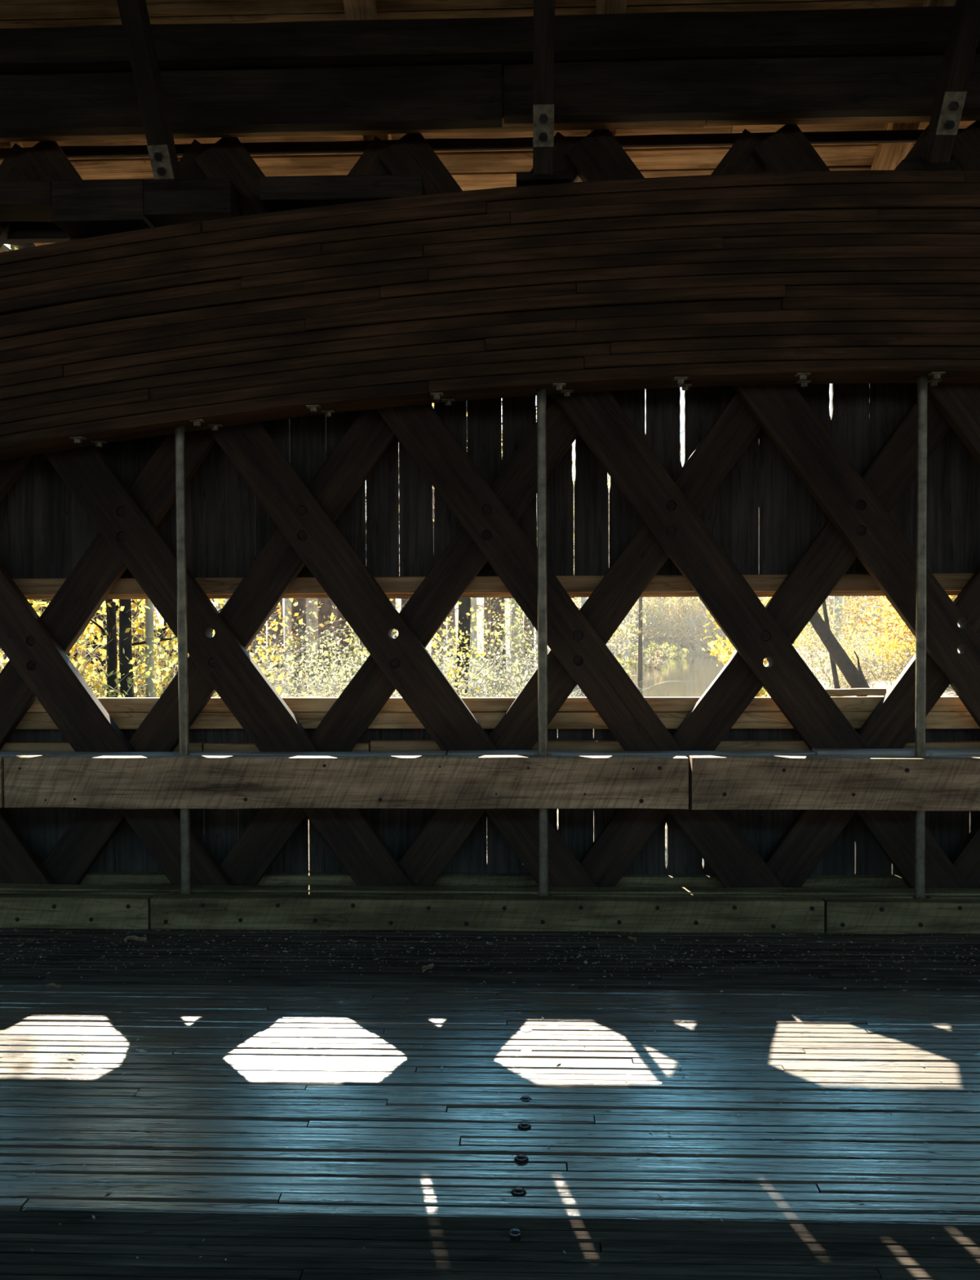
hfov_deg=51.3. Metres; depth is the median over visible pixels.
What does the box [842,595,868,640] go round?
tree
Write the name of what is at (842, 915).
kerb timber
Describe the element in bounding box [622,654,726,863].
river water
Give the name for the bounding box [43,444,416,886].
plank
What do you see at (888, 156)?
rafter
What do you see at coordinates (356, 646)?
pine tree
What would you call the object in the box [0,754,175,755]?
plank
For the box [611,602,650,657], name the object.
tree
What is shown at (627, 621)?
tree
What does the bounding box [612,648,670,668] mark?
shrub
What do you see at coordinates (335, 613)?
pine tree
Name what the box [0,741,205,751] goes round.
rail
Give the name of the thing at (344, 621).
pine tree
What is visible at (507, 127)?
inner top chord
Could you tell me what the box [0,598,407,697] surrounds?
bush
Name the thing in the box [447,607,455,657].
tree
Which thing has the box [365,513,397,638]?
tree
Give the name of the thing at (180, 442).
rod
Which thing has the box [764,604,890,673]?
shrub
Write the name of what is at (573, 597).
shrub
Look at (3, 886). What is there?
kerb
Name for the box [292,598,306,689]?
pine tree
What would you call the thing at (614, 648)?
tree
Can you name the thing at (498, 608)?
pine tree
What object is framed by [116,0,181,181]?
knee brace
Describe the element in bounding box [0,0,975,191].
ceiling
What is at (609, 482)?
tree
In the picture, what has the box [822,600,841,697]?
leaning tree
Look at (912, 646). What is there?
tree
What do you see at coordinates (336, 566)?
plank
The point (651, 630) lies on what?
shrub
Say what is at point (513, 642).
bramble
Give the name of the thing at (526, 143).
wall plate
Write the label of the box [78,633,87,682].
sapling
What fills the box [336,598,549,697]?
bush
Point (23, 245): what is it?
tree
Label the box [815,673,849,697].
shrub
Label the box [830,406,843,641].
tree
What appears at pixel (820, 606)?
tree
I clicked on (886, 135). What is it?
wall plate
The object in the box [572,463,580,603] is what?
tree
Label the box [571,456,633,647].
tree
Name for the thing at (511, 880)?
horizontal beam
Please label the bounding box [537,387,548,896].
rod
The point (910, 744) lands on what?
rail
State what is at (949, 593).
trim
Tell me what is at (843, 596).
tree
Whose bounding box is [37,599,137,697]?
maple tree
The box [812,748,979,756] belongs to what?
rail
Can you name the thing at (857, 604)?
tree
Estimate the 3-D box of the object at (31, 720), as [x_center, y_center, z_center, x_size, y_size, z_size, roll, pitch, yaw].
[0.185,0.434,5.536,40.000,0.094,0.058,0,1,2]
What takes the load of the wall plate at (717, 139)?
attached to the ceiling
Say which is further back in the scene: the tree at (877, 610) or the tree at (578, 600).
the tree at (578, 600)
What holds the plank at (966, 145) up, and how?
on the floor
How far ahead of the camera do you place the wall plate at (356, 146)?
5.59 m
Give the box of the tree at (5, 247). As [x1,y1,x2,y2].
[0,244,22,252]
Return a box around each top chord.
[0,63,502,137]
[0,75,706,142]
[503,53,979,123]
[705,115,979,126]
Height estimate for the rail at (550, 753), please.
0.260 m
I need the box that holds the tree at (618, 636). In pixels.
[614,604,647,653]
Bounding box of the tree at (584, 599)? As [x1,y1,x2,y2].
[573,473,636,695]
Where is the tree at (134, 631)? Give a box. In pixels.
[131,599,145,694]
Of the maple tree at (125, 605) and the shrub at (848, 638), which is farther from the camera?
the shrub at (848, 638)
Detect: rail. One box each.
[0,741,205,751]
[0,751,447,755]
[203,742,370,751]
[370,739,811,751]
[447,750,815,755]
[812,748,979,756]
[903,741,979,749]
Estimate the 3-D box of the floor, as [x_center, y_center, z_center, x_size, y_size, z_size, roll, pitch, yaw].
[0.075,1.564,2.163,39.996,0.119,6.877,0,1,2]
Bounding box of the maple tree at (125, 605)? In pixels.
[14,246,222,697]
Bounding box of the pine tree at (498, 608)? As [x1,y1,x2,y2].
[490,402,506,688]
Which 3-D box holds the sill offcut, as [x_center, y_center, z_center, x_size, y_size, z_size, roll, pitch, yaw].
[1.863,0.281,5.473,0.501,0.042,0.052,0,1,2]
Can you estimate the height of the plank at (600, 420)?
4.311 m
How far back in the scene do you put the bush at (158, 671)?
10.61 m
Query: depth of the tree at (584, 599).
61.70 m
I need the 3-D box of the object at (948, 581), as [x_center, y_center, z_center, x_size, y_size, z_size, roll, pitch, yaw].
[0.182,-0.300,5.522,40.000,0.096,0.058,0,1,2]
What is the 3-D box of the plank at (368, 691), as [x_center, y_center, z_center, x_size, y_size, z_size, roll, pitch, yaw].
[-0.081,-0.512,5.440,3.189,4.299,0.072,0,1,2]
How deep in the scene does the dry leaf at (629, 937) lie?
4.93 m
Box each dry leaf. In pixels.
[45,983,60,987]
[124,935,146,941]
[422,963,434,973]
[628,936,636,942]
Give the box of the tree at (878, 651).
[857,595,956,669]
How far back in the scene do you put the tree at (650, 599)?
144.60 m
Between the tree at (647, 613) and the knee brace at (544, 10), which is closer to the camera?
the knee brace at (544, 10)
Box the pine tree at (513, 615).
[511,398,537,677]
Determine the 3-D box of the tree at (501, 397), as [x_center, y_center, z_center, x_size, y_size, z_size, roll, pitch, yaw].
[2.081,-8.870,70.550,8.902,20.006,6.740,0,1,14]
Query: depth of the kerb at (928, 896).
5.14 m
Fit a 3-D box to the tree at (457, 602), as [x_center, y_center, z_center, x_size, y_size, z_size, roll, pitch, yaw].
[-1.161,-8.862,81.963,8.324,20.003,7.273,0,1,2]
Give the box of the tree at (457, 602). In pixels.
[457,602,507,612]
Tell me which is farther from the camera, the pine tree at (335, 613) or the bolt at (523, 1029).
the pine tree at (335, 613)
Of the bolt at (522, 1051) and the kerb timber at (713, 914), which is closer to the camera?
the bolt at (522, 1051)
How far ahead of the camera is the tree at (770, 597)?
60.80 m
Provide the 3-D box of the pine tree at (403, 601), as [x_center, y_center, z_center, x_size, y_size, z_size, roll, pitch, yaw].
[-3.085,-6.745,36.026,3.178,17.263,3.650,0,1,34]
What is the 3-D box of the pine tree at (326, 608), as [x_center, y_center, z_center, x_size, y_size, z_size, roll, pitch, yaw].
[-7.139,-6.760,42.793,3.568,17.017,3.864,0,1,24]
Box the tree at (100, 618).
[86,605,106,697]
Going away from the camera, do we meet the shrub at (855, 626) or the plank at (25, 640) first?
the plank at (25, 640)
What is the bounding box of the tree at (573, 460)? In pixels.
[431,402,672,687]
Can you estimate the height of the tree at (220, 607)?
20.007 m
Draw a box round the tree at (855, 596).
[805,595,870,635]
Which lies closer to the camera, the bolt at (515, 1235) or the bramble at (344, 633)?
the bolt at (515, 1235)
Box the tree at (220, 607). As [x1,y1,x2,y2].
[217,599,223,612]
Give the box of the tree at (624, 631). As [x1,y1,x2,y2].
[576,600,647,655]
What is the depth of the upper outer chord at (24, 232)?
5.52 m
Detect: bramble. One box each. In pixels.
[140,613,454,697]
[168,605,367,697]
[225,599,506,697]
[297,617,507,697]
[316,621,581,732]
[394,598,653,697]
[394,625,594,810]
[493,633,686,736]
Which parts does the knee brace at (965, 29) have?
steel plate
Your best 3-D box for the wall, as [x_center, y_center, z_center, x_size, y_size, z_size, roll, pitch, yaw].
[0.187,-0.128,5.574,40.379,3.862,0.028,0,1,2]
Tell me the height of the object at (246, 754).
0.246 m
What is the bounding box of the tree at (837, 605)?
[792,595,860,657]
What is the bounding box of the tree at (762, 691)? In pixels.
[702,603,769,697]
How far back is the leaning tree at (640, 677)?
83.51 m
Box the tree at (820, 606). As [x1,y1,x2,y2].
[820,606,855,622]
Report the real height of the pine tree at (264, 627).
18.592 m
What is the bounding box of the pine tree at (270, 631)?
[267,611,273,661]
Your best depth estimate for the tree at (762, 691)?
13.39 m
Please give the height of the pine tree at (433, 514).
15.770 m
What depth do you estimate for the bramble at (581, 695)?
25.57 m
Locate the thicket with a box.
[665,641,726,653]
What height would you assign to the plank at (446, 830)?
4.301 m
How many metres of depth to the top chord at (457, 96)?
5.07 m
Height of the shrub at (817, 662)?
2.434 m
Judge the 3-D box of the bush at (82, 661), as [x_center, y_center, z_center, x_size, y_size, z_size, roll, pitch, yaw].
[-6.465,0.120,13.818,7.156,5.493,5.205,0,1,5]
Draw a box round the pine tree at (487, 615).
[484,453,502,667]
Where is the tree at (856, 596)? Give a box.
[848,595,885,644]
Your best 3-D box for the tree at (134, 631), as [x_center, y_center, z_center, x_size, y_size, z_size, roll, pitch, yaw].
[-10.613,-5.893,31.155,5.770,16.007,5.221,1,1,42]
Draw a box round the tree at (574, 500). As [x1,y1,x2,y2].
[573,500,639,648]
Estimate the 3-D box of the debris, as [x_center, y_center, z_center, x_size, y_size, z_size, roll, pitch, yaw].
[0.068,1.479,3.561,5.887,0.005,3.054,0,1,2]
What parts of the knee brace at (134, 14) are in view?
steel plate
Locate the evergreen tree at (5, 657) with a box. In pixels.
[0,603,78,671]
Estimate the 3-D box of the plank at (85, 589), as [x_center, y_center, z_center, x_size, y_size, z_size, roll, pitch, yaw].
[-2.013,-0.505,5.504,3.190,4.300,0.074,0,1,2]
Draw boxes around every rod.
[174,425,191,893]
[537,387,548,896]
[915,375,928,898]
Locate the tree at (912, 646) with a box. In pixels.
[884,595,953,667]
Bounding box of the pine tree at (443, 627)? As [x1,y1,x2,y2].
[432,497,447,672]
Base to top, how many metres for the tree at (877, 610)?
9.689 m
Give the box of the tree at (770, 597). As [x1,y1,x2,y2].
[760,596,830,651]
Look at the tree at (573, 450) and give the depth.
68.43 m
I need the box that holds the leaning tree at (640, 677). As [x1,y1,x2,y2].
[631,596,643,681]
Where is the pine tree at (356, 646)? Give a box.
[353,504,366,669]
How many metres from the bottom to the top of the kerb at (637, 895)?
0.163 m
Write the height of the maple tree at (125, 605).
6.583 m
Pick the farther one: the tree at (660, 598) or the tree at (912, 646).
the tree at (660, 598)
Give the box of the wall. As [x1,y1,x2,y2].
[0,382,979,875]
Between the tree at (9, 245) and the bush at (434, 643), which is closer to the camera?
the bush at (434, 643)
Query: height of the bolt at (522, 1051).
0.026 m
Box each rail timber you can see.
[0,755,8,808]
[4,755,688,808]
[688,755,979,810]
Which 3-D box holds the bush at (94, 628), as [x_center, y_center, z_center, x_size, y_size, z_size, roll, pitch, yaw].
[-5.175,0.409,12.775,6.182,4.768,6.888,1,1,39]
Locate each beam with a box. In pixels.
[0,5,979,75]
[79,871,909,888]
[260,173,426,212]
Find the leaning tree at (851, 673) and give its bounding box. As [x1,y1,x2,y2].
[680,430,870,697]
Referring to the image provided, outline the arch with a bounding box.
[0,169,979,461]
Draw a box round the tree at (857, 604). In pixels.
[827,604,867,631]
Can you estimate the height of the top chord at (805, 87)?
0.262 m
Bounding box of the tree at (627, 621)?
[623,597,651,661]
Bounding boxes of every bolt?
[506,1227,523,1242]
[511,1186,526,1197]
[514,1154,528,1164]
[517,1121,531,1130]
[519,1095,532,1101]
[520,1027,532,1032]
[520,1049,532,1052]
[521,1071,533,1075]
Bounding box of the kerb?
[0,883,979,898]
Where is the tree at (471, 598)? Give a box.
[454,598,479,648]
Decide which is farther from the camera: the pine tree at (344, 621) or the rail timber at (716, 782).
the pine tree at (344, 621)
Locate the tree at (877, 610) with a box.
[833,595,955,667]
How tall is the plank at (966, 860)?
4.301 m
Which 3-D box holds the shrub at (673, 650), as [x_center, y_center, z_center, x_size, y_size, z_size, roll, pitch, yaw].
[21.710,1.465,134.371,9.135,2.796,4.510,0,1,2]
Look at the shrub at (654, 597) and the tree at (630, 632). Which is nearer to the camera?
the tree at (630, 632)
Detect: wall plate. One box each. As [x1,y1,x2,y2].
[59,144,149,158]
[174,143,191,155]
[241,140,372,155]
[425,137,533,151]
[613,133,741,147]
[802,128,924,144]
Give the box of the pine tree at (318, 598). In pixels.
[318,598,319,661]
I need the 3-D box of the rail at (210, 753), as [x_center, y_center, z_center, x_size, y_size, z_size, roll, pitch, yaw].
[-3.223,0.720,5.404,5.995,0.257,0.108,0,1,2]
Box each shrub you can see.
[572,597,660,638]
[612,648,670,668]
[613,596,699,643]
[614,654,645,678]
[627,640,690,658]
[631,597,666,636]
[633,596,705,641]
[635,596,726,645]
[645,596,716,636]
[667,596,724,639]
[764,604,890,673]
[795,605,902,660]
[805,640,915,688]
[812,602,915,662]
[813,625,913,685]
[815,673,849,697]
[850,612,947,689]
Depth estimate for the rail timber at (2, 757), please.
5.18 m
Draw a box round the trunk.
[432,400,537,696]
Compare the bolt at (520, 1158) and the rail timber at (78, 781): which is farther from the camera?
the rail timber at (78, 781)
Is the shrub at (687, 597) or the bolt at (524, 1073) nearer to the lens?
the bolt at (524, 1073)
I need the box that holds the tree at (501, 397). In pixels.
[501,397,511,648]
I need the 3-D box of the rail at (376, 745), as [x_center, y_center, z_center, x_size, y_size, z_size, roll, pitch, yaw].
[0.570,0.677,5.513,2.430,0.269,0.076,0,1,2]
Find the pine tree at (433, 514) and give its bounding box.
[431,405,436,662]
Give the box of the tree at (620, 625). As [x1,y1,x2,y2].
[573,547,642,647]
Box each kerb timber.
[0,893,154,929]
[150,893,824,933]
[822,897,979,934]
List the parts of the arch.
washer plate, washer plate, washer plate, washer plate, washer plate, washer plate, washer plate, washer plate, washer plate, washer plate, washer plate, washer plate, washer plate, washer plate, washer plate, washer plate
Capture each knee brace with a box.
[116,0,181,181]
[533,0,555,173]
[922,0,979,162]
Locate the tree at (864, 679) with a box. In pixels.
[853,650,870,688]
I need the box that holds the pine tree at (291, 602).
[291,601,293,660]
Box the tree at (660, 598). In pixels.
[634,596,698,635]
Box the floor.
[0,928,979,1279]
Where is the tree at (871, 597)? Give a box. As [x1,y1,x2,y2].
[829,408,884,643]
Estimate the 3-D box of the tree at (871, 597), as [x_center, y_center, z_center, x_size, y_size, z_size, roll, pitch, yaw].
[32.646,-10.281,89.533,8.663,21.750,9.906,0,1,2]
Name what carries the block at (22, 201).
attached to the plank at (25, 640)
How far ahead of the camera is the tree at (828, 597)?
105.96 m
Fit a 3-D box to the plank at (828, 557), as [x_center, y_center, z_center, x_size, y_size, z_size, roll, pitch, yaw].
[1.843,-0.522,5.375,3.194,4.298,0.070,0,1,2]
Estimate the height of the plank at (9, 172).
4.294 m
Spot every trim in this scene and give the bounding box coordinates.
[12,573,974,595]
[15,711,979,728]
[24,591,960,599]
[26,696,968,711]
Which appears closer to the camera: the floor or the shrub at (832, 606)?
the floor
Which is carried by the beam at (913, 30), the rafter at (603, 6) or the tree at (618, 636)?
the rafter at (603, 6)
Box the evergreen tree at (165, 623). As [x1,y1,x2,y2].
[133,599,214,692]
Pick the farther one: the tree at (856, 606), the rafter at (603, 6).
the tree at (856, 606)
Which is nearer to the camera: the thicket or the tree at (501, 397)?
the tree at (501, 397)
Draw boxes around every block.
[0,181,52,222]
[51,178,155,237]
[143,178,243,226]
[516,170,571,186]
[894,159,956,169]
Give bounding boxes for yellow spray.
[688,596,768,666]
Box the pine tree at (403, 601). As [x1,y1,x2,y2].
[365,520,409,610]
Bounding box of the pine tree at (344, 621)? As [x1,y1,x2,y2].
[337,608,354,690]
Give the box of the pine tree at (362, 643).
[359,480,366,663]
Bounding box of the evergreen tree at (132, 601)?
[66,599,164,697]
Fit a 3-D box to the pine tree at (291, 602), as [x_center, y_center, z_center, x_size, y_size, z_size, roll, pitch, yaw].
[-9.389,-6.564,49.750,3.706,16.478,3.523,0,1,16]
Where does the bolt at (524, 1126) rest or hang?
on the floor
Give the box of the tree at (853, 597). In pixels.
[842,595,866,640]
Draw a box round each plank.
[0,136,390,750]
[0,138,208,502]
[0,142,26,248]
[0,562,234,885]
[0,754,175,755]
[0,807,56,884]
[13,141,598,887]
[42,131,579,884]
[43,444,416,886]
[195,137,783,887]
[220,128,765,885]
[377,133,970,888]
[398,124,928,886]
[565,129,979,727]
[580,395,951,887]
[751,124,979,465]
[764,566,979,888]
[950,120,979,170]
[951,819,979,888]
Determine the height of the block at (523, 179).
0.041 m
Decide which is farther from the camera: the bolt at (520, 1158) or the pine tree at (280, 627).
the pine tree at (280, 627)
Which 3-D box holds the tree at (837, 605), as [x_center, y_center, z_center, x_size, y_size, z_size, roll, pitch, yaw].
[20.512,-3.837,65.276,6.676,10.548,7.118,-1,1,-29]
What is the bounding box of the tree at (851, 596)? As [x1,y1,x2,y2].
[850,595,870,626]
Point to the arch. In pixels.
(802, 278)
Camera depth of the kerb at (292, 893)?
5.24 m
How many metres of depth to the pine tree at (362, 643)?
56.56 m
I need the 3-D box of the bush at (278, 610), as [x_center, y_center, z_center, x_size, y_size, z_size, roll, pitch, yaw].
[-3.582,0.534,12.614,4.887,4.891,4.846,-1,1,-35]
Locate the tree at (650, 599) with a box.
[613,599,651,642]
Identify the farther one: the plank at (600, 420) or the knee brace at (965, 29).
the plank at (600, 420)
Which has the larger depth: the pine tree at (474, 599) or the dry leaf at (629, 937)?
the pine tree at (474, 599)
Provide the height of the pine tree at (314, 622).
15.732 m
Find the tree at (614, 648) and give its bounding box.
[611,606,651,652]
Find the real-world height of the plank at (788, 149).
4.312 m
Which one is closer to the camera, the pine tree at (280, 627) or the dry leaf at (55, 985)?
the dry leaf at (55, 985)
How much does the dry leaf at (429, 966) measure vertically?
0.027 m
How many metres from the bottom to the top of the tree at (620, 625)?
15.510 m
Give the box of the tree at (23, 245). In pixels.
[3,243,51,613]
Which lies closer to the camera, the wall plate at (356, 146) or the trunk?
the wall plate at (356, 146)
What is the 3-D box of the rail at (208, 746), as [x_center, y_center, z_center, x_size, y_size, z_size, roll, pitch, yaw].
[-1.104,0.687,5.568,0.900,0.255,0.076,0,1,2]
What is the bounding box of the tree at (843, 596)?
[842,595,868,632]
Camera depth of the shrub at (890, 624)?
37.69 m
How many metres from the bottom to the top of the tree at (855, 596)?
20.541 m
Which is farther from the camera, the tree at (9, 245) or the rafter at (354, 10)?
the tree at (9, 245)
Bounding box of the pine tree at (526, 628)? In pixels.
[524,412,537,667]
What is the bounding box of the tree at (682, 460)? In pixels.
[662,442,684,636]
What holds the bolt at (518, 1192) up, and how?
on the floor
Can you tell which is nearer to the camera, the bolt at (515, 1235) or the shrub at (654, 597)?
the bolt at (515, 1235)
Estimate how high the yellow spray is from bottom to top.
1.210 m
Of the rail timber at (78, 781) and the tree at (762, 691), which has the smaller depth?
the rail timber at (78, 781)
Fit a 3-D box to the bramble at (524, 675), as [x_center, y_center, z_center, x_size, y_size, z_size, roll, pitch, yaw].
[0.181,0.731,22.926,7.405,4.312,6.927,0,1,5]
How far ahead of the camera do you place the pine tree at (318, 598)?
58.90 m
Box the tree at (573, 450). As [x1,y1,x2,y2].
[572,448,642,646]
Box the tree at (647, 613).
[631,596,658,635]
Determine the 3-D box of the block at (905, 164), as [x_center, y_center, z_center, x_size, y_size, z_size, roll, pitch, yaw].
[2.153,-2.325,5.106,0.260,0.058,0.236,0,1,2]
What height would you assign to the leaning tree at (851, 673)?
9.774 m
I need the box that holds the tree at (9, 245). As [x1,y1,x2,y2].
[7,244,78,669]
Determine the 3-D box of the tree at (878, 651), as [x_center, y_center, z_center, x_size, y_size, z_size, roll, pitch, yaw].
[15.892,-0.642,37.393,4.857,4.562,4.402,-1,1,-27]
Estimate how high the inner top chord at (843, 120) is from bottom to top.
0.205 m
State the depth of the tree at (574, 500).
84.89 m
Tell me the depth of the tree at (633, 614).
101.65 m
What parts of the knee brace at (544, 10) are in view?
steel plate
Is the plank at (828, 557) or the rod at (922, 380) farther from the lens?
the plank at (828, 557)
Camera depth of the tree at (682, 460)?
155.89 m
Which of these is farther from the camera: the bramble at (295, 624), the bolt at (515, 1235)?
the bramble at (295, 624)
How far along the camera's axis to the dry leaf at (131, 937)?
4.96 m
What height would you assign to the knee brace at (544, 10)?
0.947 m
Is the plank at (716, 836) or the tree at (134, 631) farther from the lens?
the tree at (134, 631)
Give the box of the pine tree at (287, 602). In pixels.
[284,598,291,655]
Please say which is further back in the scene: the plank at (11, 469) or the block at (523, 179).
the plank at (11, 469)
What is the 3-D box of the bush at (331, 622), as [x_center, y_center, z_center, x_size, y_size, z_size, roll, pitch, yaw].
[-2.622,0.880,20.280,4.625,3.903,4.040,-1,1,-26]
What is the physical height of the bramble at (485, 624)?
3.485 m
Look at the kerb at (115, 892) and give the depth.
5.28 m
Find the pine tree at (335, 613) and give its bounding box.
[333,602,337,668]
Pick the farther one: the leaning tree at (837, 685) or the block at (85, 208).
the leaning tree at (837, 685)
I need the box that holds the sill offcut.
[825,688,886,696]
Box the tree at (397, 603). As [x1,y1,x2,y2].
[395,552,400,612]
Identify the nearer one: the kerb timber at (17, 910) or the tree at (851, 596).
the kerb timber at (17, 910)
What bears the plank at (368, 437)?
on the floor
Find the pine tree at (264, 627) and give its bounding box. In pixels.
[247,625,266,675]
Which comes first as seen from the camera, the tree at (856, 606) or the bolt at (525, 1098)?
the bolt at (525, 1098)
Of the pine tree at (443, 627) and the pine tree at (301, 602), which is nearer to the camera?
the pine tree at (301, 602)
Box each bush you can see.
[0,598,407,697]
[0,599,267,697]
[0,599,284,697]
[0,599,355,697]
[0,604,341,697]
[133,598,427,697]
[283,602,448,697]
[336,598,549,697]
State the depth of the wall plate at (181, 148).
5.61 m
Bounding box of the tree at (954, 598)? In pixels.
[864,595,958,652]
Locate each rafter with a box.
[0,141,55,245]
[342,0,391,140]
[588,0,626,135]
[871,0,956,169]
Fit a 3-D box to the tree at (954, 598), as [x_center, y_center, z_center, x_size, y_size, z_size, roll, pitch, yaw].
[17.067,-3.094,39.447,6.630,9.229,7.029,0,1,29]
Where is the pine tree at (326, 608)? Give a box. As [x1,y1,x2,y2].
[318,598,334,678]
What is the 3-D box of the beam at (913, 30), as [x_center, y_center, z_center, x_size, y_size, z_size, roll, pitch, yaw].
[0.160,-2.940,5.094,12.800,0.178,0.304,0,1,2]
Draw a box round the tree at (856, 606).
[831,596,895,640]
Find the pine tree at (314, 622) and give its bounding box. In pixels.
[306,598,318,673]
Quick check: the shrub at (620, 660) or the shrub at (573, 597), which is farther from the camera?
the shrub at (573, 597)
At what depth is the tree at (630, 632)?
137.35 m
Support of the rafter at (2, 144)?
on the beam at (913, 30)
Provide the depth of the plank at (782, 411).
5.27 m
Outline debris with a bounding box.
[0,928,979,1260]
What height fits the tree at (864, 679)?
1.541 m
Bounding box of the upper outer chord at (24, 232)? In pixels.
[4,221,70,243]
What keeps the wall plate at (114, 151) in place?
attached to the ceiling
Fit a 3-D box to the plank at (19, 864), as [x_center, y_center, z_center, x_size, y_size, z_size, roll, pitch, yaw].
[-3.810,-0.500,5.494,3.208,4.314,0.075,0,1,2]
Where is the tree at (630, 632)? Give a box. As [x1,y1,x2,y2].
[612,599,652,657]
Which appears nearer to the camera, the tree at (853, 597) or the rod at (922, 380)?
the rod at (922, 380)
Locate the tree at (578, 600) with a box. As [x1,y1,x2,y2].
[573,538,642,636]
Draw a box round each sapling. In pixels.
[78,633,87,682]
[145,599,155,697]
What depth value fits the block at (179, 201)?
5.12 m
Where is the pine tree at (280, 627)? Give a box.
[273,598,284,677]
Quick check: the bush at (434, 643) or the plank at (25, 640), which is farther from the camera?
the bush at (434, 643)
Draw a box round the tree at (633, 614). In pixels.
[609,612,635,652]
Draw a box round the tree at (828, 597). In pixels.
[827,595,868,636]
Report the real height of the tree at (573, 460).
10.494 m
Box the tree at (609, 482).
[573,440,626,629]
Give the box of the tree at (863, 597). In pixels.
[826,595,866,640]
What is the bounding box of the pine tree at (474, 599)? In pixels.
[471,597,477,656]
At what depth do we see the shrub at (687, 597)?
153.83 m
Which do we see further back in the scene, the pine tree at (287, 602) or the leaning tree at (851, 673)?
the pine tree at (287, 602)

